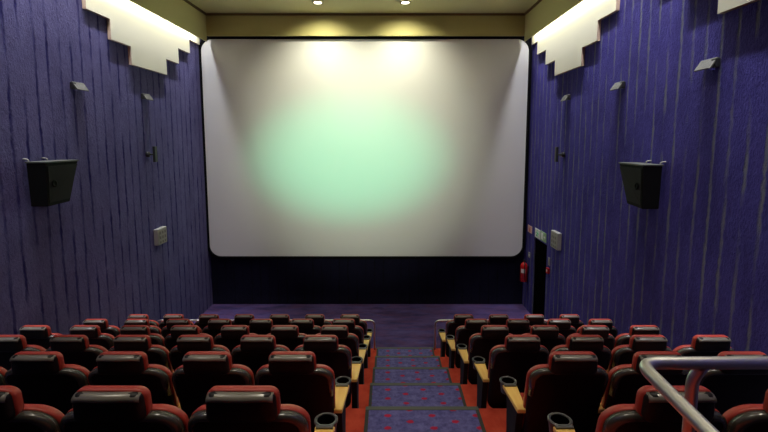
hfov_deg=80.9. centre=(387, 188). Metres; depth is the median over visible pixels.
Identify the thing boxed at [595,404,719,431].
cushion
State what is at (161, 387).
cushion
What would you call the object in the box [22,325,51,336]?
cushion
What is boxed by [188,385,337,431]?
chair
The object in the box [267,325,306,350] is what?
chair
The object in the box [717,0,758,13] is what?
wall panel
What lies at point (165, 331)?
chair
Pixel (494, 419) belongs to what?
floor
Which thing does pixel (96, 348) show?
cushion
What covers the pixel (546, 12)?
trim
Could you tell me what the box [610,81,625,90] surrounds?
wall lamp
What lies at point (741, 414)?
cushion
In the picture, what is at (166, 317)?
chair
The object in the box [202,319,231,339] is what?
chair
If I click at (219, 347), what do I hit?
cushion
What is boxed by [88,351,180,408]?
chair
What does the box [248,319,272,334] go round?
chair
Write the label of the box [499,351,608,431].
chair
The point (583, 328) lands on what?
cushion
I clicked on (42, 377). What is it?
chair
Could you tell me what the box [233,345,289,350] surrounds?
cushion
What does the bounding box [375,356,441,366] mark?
carpet
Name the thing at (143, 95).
wall lamp
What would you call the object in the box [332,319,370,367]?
chair
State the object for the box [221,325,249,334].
cushion
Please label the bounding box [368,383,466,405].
carpet
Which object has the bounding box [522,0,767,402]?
wall
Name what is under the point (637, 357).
cushion
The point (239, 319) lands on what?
chair
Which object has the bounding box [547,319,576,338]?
chair
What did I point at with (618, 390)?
cushion
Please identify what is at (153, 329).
chair
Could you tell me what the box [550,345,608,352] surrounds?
cushion
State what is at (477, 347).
cushion
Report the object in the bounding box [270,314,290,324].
chair
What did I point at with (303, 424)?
cushion
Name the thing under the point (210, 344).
cushion
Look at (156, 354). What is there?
chair
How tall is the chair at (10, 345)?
1.191 m
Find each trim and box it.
[129,0,206,41]
[184,0,541,15]
[206,16,524,35]
[524,0,582,41]
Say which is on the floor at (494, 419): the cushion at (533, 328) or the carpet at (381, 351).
the carpet at (381, 351)
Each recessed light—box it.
[312,1,322,4]
[400,1,410,4]
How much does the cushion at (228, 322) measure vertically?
0.160 m
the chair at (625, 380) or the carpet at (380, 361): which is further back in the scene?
the carpet at (380, 361)
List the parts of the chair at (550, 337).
rail, backrest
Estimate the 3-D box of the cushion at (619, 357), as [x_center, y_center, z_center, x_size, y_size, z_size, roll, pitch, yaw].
[2.490,1.853,4.516,0.578,0.710,0.292,0,6,0]
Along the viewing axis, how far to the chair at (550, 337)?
5.38 m
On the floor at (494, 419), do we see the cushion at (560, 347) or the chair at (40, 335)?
the chair at (40, 335)
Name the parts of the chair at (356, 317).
rail, backrest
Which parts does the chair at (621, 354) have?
backrest, rail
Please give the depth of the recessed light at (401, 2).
10.28 m
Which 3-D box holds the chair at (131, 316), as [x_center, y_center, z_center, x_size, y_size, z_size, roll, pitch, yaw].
[-4.241,2.685,8.026,0.742,1.191,0.788,0,6,0]
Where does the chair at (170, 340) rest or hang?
on the floor at (494, 419)
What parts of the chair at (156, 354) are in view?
rail, backrest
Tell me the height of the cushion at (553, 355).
0.160 m
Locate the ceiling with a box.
[188,0,537,12]
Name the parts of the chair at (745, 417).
backrest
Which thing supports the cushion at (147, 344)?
on the chair at (156, 354)
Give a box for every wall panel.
[82,0,199,74]
[532,0,619,75]
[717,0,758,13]
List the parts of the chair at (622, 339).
backrest, rail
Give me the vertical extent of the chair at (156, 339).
1.191 m
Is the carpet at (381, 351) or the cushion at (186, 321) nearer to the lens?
the cushion at (186, 321)
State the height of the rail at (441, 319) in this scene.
0.617 m
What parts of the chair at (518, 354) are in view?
armrest, backrest, rail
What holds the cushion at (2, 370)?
on the chair at (3, 371)
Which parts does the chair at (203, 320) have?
backrest, rail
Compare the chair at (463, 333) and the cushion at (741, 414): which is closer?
the cushion at (741, 414)
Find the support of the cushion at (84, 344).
on the chair at (75, 349)
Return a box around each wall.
[0,0,212,334]
[201,36,530,303]
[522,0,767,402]
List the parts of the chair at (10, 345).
backrest, rail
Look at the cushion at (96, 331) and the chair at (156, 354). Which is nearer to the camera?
the chair at (156, 354)
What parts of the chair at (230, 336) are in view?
backrest, rail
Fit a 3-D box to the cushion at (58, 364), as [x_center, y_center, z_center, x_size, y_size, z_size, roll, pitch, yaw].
[-2.477,1.227,3.198,0.339,0.160,0.081,0,6,0]
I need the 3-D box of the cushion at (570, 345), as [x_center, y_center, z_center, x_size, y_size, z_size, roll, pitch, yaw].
[1.890,1.472,4.315,0.339,0.160,0.081,0,6,0]
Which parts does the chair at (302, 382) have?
rail, backrest, armrest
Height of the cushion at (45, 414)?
0.710 m
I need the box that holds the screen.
[199,36,531,258]
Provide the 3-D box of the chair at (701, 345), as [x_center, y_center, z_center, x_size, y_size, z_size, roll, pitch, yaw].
[3.090,1.951,4.675,0.742,1.191,0.788,0,6,0]
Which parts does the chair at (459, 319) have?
armrest, backrest, rail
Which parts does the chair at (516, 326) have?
rail, backrest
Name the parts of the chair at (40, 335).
rail, backrest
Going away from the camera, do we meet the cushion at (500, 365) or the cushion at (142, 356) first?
the cushion at (142, 356)
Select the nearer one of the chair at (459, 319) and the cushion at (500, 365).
the cushion at (500, 365)
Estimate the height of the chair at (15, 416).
1.191 m
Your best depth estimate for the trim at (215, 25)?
11.23 m
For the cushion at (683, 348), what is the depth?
4.36 m
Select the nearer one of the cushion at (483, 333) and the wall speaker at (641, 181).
the cushion at (483, 333)
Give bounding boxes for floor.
[194,304,529,347]
[346,348,505,431]
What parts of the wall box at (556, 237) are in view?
perforated plate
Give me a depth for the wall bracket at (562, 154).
9.41 m
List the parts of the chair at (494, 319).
rail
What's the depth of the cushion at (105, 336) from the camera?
5.46 m
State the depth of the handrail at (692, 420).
1.53 m
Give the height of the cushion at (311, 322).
0.160 m
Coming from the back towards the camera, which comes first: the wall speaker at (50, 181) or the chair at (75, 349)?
the wall speaker at (50, 181)
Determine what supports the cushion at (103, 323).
on the chair at (103, 324)
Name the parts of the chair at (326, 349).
rail, backrest, armrest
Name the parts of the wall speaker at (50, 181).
lid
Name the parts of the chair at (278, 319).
rail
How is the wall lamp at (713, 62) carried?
attached to the wall at (696, 263)
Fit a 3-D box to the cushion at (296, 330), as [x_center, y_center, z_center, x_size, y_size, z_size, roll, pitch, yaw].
[-1.241,1.717,5.432,0.339,0.160,0.081,0,6,0]
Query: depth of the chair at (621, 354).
4.29 m
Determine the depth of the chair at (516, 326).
6.49 m
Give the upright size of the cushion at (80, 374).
0.710 m
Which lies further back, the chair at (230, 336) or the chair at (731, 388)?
the chair at (230, 336)
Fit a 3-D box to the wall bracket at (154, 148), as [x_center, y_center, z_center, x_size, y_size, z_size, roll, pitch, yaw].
[-4.720,-0.695,8.986,0.180,0.310,0.125,0,6,0]
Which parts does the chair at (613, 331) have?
rail, backrest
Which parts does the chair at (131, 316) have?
rail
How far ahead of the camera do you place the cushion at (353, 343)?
5.46 m
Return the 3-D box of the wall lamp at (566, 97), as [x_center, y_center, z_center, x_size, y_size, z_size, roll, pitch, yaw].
[3.645,-1.867,9.225,0.111,0.126,0.280,0,6,0]
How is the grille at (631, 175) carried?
attached to the wall speaker at (641, 181)
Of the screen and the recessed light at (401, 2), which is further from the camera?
the screen
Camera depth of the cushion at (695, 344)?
4.27 m
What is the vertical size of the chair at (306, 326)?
1.191 m
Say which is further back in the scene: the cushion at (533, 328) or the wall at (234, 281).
the wall at (234, 281)
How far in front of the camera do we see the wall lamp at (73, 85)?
6.88 m
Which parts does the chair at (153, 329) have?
rail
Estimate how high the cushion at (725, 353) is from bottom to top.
0.160 m
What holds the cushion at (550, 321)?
on the chair at (564, 325)
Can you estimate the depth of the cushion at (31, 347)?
4.36 m
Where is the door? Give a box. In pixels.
[533,238,546,314]
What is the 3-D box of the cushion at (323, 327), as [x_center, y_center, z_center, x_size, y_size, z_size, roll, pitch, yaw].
[-0.641,1.717,5.432,0.339,0.160,0.081,0,6,0]
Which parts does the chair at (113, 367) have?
rail, backrest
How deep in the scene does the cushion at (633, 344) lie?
4.27 m
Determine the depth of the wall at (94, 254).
7.33 m
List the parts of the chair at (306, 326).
rail, backrest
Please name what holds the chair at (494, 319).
on the floor at (494, 419)
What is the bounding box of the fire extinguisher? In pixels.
[520,259,528,281]
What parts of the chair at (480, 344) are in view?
armrest, backrest, rail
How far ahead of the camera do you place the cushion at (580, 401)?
3.28 m
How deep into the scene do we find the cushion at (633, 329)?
5.38 m
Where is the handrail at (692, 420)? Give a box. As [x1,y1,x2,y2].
[639,356,767,431]
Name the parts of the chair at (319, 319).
rail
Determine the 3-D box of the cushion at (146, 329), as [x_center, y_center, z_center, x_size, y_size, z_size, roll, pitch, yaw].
[-3.041,1.717,5.432,0.339,0.160,0.081,0,6,0]
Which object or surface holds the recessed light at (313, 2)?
in the ceiling
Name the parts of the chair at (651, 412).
armrest, backrest, rail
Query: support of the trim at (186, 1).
attached to the ceiling
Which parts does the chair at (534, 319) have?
rail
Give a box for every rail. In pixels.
[157,319,375,349]
[434,319,547,349]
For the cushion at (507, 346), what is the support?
on the chair at (518, 354)
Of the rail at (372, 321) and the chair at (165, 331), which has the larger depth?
the rail at (372, 321)
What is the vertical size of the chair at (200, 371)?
1.191 m
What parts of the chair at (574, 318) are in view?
rail, backrest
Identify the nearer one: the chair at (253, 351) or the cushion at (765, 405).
the cushion at (765, 405)
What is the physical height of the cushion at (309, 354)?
0.160 m
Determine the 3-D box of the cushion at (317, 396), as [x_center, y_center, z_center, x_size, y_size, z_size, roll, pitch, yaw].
[-0.677,1.608,3.399,0.578,0.710,0.292,0,6,0]
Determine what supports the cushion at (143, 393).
on the chair at (96, 408)
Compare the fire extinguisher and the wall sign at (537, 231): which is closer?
the wall sign at (537, 231)
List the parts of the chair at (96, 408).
rail, backrest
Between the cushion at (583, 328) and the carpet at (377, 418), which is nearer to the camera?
the carpet at (377, 418)
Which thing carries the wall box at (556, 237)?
attached to the wall at (696, 263)
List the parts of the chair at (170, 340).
backrest, rail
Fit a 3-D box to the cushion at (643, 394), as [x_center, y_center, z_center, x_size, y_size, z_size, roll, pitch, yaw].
[1.320,0.983,2.081,0.339,0.160,0.081,0,6,0]
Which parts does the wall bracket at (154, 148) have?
plate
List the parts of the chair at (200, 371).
rail, backrest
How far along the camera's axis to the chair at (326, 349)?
4.34 m
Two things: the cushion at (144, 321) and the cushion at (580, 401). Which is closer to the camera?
the cushion at (580, 401)
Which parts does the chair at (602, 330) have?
rail, backrest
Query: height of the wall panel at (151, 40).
1.190 m
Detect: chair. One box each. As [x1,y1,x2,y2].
[0,335,45,370]
[0,366,6,384]
[0,385,63,431]
[4,351,89,414]
[19,325,61,349]
[46,335,107,371]
[60,385,188,431]
[69,325,114,349]
[83,319,119,336]
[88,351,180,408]
[108,335,173,373]
[119,325,165,347]
[120,319,161,334]
[124,314,158,326]
[159,314,193,329]
[161,319,201,338]
[164,325,213,351]
[169,335,229,370]
[172,351,254,418]
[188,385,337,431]
[194,314,218,329]
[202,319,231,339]
[214,325,257,363]
[231,335,289,384]
[232,314,253,325]
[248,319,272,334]
[255,351,350,431]
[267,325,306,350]
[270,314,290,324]
[291,319,320,334]
[294,335,362,407]
[305,314,331,326]
[316,325,367,383]
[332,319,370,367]
[340,314,372,356]
[438,314,472,356]
[446,319,487,367]
[456,325,512,383]
[472,335,549,407]
[488,314,508,324]
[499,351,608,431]
[506,319,530,334]
[522,325,565,352]
[524,314,546,325]
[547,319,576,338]
[547,385,726,431]
[550,335,611,370]
[559,314,583,329]
[565,325,614,350]
[577,319,617,337]
[592,351,689,431]
[606,335,672,372]
[613,325,659,348]
[673,335,734,370]
[700,351,767,414]
[723,389,767,431]
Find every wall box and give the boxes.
[154,226,166,245]
[550,230,561,250]
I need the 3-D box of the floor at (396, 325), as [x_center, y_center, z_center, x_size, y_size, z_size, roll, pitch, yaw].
[-0.555,3.454,10.714,8.510,0.200,3.389,0,6,0]
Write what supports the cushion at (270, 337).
on the chair at (253, 351)
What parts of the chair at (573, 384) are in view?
armrest, backrest, rail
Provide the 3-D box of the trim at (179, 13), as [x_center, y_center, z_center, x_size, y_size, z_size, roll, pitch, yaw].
[-4.540,-3.132,3.183,0.020,0.680,16.220,0,6,0]
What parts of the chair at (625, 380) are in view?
armrest, backrest, rail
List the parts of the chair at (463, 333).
armrest, backrest, rail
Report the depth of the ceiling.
10.61 m
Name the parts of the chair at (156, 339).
rail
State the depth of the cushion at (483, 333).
5.37 m
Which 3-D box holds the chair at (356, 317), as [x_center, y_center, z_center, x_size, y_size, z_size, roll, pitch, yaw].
[-0.600,2.685,8.026,0.660,1.191,0.788,0,6,0]
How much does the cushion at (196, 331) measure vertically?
0.160 m
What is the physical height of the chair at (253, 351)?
1.191 m
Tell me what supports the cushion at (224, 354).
on the chair at (200, 371)
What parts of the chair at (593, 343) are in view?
rail, backrest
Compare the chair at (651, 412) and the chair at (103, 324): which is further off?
the chair at (103, 324)
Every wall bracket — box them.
[145,146,157,161]
[554,147,564,161]
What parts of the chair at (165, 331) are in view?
backrest, rail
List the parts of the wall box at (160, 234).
perforated plate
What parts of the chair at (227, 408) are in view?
rail, backrest, armrest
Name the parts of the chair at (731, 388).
backrest, rail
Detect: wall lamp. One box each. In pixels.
[70,81,88,90]
[141,93,153,100]
[561,94,570,100]
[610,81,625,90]
[694,57,720,71]
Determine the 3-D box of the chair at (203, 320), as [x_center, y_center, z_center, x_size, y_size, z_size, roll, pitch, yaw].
[-3.000,2.685,8.026,0.660,1.191,0.788,0,6,0]
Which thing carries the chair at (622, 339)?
on the floor at (494, 419)
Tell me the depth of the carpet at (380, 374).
6.52 m
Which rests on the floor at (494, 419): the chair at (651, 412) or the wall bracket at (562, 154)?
the chair at (651, 412)
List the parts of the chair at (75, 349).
rail, backrest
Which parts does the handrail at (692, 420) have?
post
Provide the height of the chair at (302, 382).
1.191 m
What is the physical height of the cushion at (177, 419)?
0.710 m
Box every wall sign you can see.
[535,228,539,238]
[540,231,546,242]
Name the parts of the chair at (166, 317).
rail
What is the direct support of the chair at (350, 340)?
on the floor at (494, 419)
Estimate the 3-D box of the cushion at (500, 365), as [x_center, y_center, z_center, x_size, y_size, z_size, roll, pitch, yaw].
[1.290,1.853,4.516,0.578,0.710,0.292,0,6,0]
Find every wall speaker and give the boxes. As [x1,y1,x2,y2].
[23,157,78,206]
[618,160,665,208]
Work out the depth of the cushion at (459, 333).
6.60 m
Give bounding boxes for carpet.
[364,406,485,431]
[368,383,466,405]
[372,367,451,382]
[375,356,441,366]
[376,347,434,355]
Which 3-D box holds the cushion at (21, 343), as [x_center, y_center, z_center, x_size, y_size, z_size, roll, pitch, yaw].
[-3.641,1.472,4.315,0.339,0.160,0.081,0,6,0]
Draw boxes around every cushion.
[0,335,26,348]
[0,366,6,375]
[0,385,23,419]
[15,351,64,370]
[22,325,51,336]
[23,404,63,424]
[27,345,45,350]
[49,345,107,351]
[53,335,88,349]
[64,364,89,384]
[67,404,188,431]
[72,325,100,335]
[77,385,152,416]
[85,319,108,327]
[94,364,178,406]
[100,351,148,370]
[101,333,114,339]
[116,335,151,348]
[119,333,165,347]
[122,325,150,335]
[127,319,149,326]
[168,319,190,324]
[172,325,199,334]
[173,345,229,352]
[176,364,254,384]
[179,335,213,347]
[185,351,232,370]
[191,404,310,431]
[207,385,280,415]
[210,319,231,324]
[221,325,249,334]
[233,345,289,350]
[240,335,275,348]
[256,364,334,413]
[268,351,315,370]
[271,325,298,335]
[291,319,313,327]
[294,345,351,393]
[303,335,338,348]
[316,333,358,355]
[321,325,348,334]
[455,325,464,347]
[465,319,487,327]
[468,333,512,367]
[480,325,508,335]
[487,345,547,394]
[504,335,538,349]
[522,364,604,427]
[530,325,556,334]
[547,319,568,324]
[548,351,595,370]
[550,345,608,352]
[567,335,600,349]
[579,325,606,334]
[588,319,610,324]
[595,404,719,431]
[601,364,631,407]
[607,345,668,372]
[613,333,659,348]
[629,325,656,335]
[629,335,663,348]
[632,351,680,370]
[635,385,710,415]
[673,345,690,351]
[691,335,726,348]
[717,351,765,370]
[723,404,763,424]
[763,389,767,412]
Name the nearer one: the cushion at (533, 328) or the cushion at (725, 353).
the cushion at (725, 353)
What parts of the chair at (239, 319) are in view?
rail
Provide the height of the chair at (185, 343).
1.191 m
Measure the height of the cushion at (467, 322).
0.160 m
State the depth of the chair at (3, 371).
3.27 m
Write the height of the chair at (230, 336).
1.191 m
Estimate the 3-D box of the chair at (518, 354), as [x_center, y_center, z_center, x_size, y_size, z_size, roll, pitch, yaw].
[1.249,1.951,4.675,0.660,1.191,0.788,0,6,0]
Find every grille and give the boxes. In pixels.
[48,164,76,202]
[620,166,641,204]
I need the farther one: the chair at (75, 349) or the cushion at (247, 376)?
the chair at (75, 349)
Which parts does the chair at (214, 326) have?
backrest, rail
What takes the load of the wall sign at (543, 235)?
attached to the wall at (696, 263)
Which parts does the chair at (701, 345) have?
backrest, rail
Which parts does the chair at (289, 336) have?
rail, backrest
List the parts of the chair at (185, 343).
backrest, rail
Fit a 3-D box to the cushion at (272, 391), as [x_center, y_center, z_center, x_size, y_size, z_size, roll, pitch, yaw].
[-0.665,0.983,2.081,0.339,0.160,0.081,0,6,0]
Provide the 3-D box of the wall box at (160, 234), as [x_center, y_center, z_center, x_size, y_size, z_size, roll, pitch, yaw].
[-4.762,0.981,9.437,0.096,0.340,0.380,0,6,0]
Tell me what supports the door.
in the wall at (696, 263)
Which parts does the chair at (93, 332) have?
rail, backrest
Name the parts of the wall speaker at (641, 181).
lid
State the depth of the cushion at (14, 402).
2.06 m
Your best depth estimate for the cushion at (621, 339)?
5.46 m
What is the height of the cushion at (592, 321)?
0.160 m
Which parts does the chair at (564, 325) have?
rail, backrest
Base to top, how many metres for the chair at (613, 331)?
1.191 m
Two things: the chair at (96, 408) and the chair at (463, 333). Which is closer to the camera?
the chair at (96, 408)
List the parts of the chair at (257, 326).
rail, backrest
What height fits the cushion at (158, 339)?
0.710 m
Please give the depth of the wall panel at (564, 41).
8.82 m
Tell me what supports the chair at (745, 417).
on the floor at (494, 419)
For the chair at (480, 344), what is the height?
1.191 m
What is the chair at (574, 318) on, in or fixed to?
on the floor at (494, 419)
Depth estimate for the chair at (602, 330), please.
5.38 m
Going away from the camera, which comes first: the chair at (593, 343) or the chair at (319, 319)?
the chair at (593, 343)
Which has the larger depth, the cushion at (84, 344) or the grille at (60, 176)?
the grille at (60, 176)
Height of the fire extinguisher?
0.580 m
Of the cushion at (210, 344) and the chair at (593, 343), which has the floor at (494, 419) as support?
the chair at (593, 343)
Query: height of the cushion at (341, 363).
0.710 m
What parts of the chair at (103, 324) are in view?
rail, backrest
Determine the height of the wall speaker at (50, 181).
0.644 m
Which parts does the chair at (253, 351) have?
backrest, rail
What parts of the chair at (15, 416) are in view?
rail, backrest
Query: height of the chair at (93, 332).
1.191 m
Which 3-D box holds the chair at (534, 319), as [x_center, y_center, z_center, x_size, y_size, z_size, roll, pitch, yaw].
[2.449,2.685,8.026,0.660,1.191,0.788,0,6,0]
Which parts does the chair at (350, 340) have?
rail, backrest, armrest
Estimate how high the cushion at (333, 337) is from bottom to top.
0.160 m
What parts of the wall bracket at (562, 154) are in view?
plate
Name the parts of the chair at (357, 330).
rail, backrest, armrest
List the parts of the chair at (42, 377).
rail, backrest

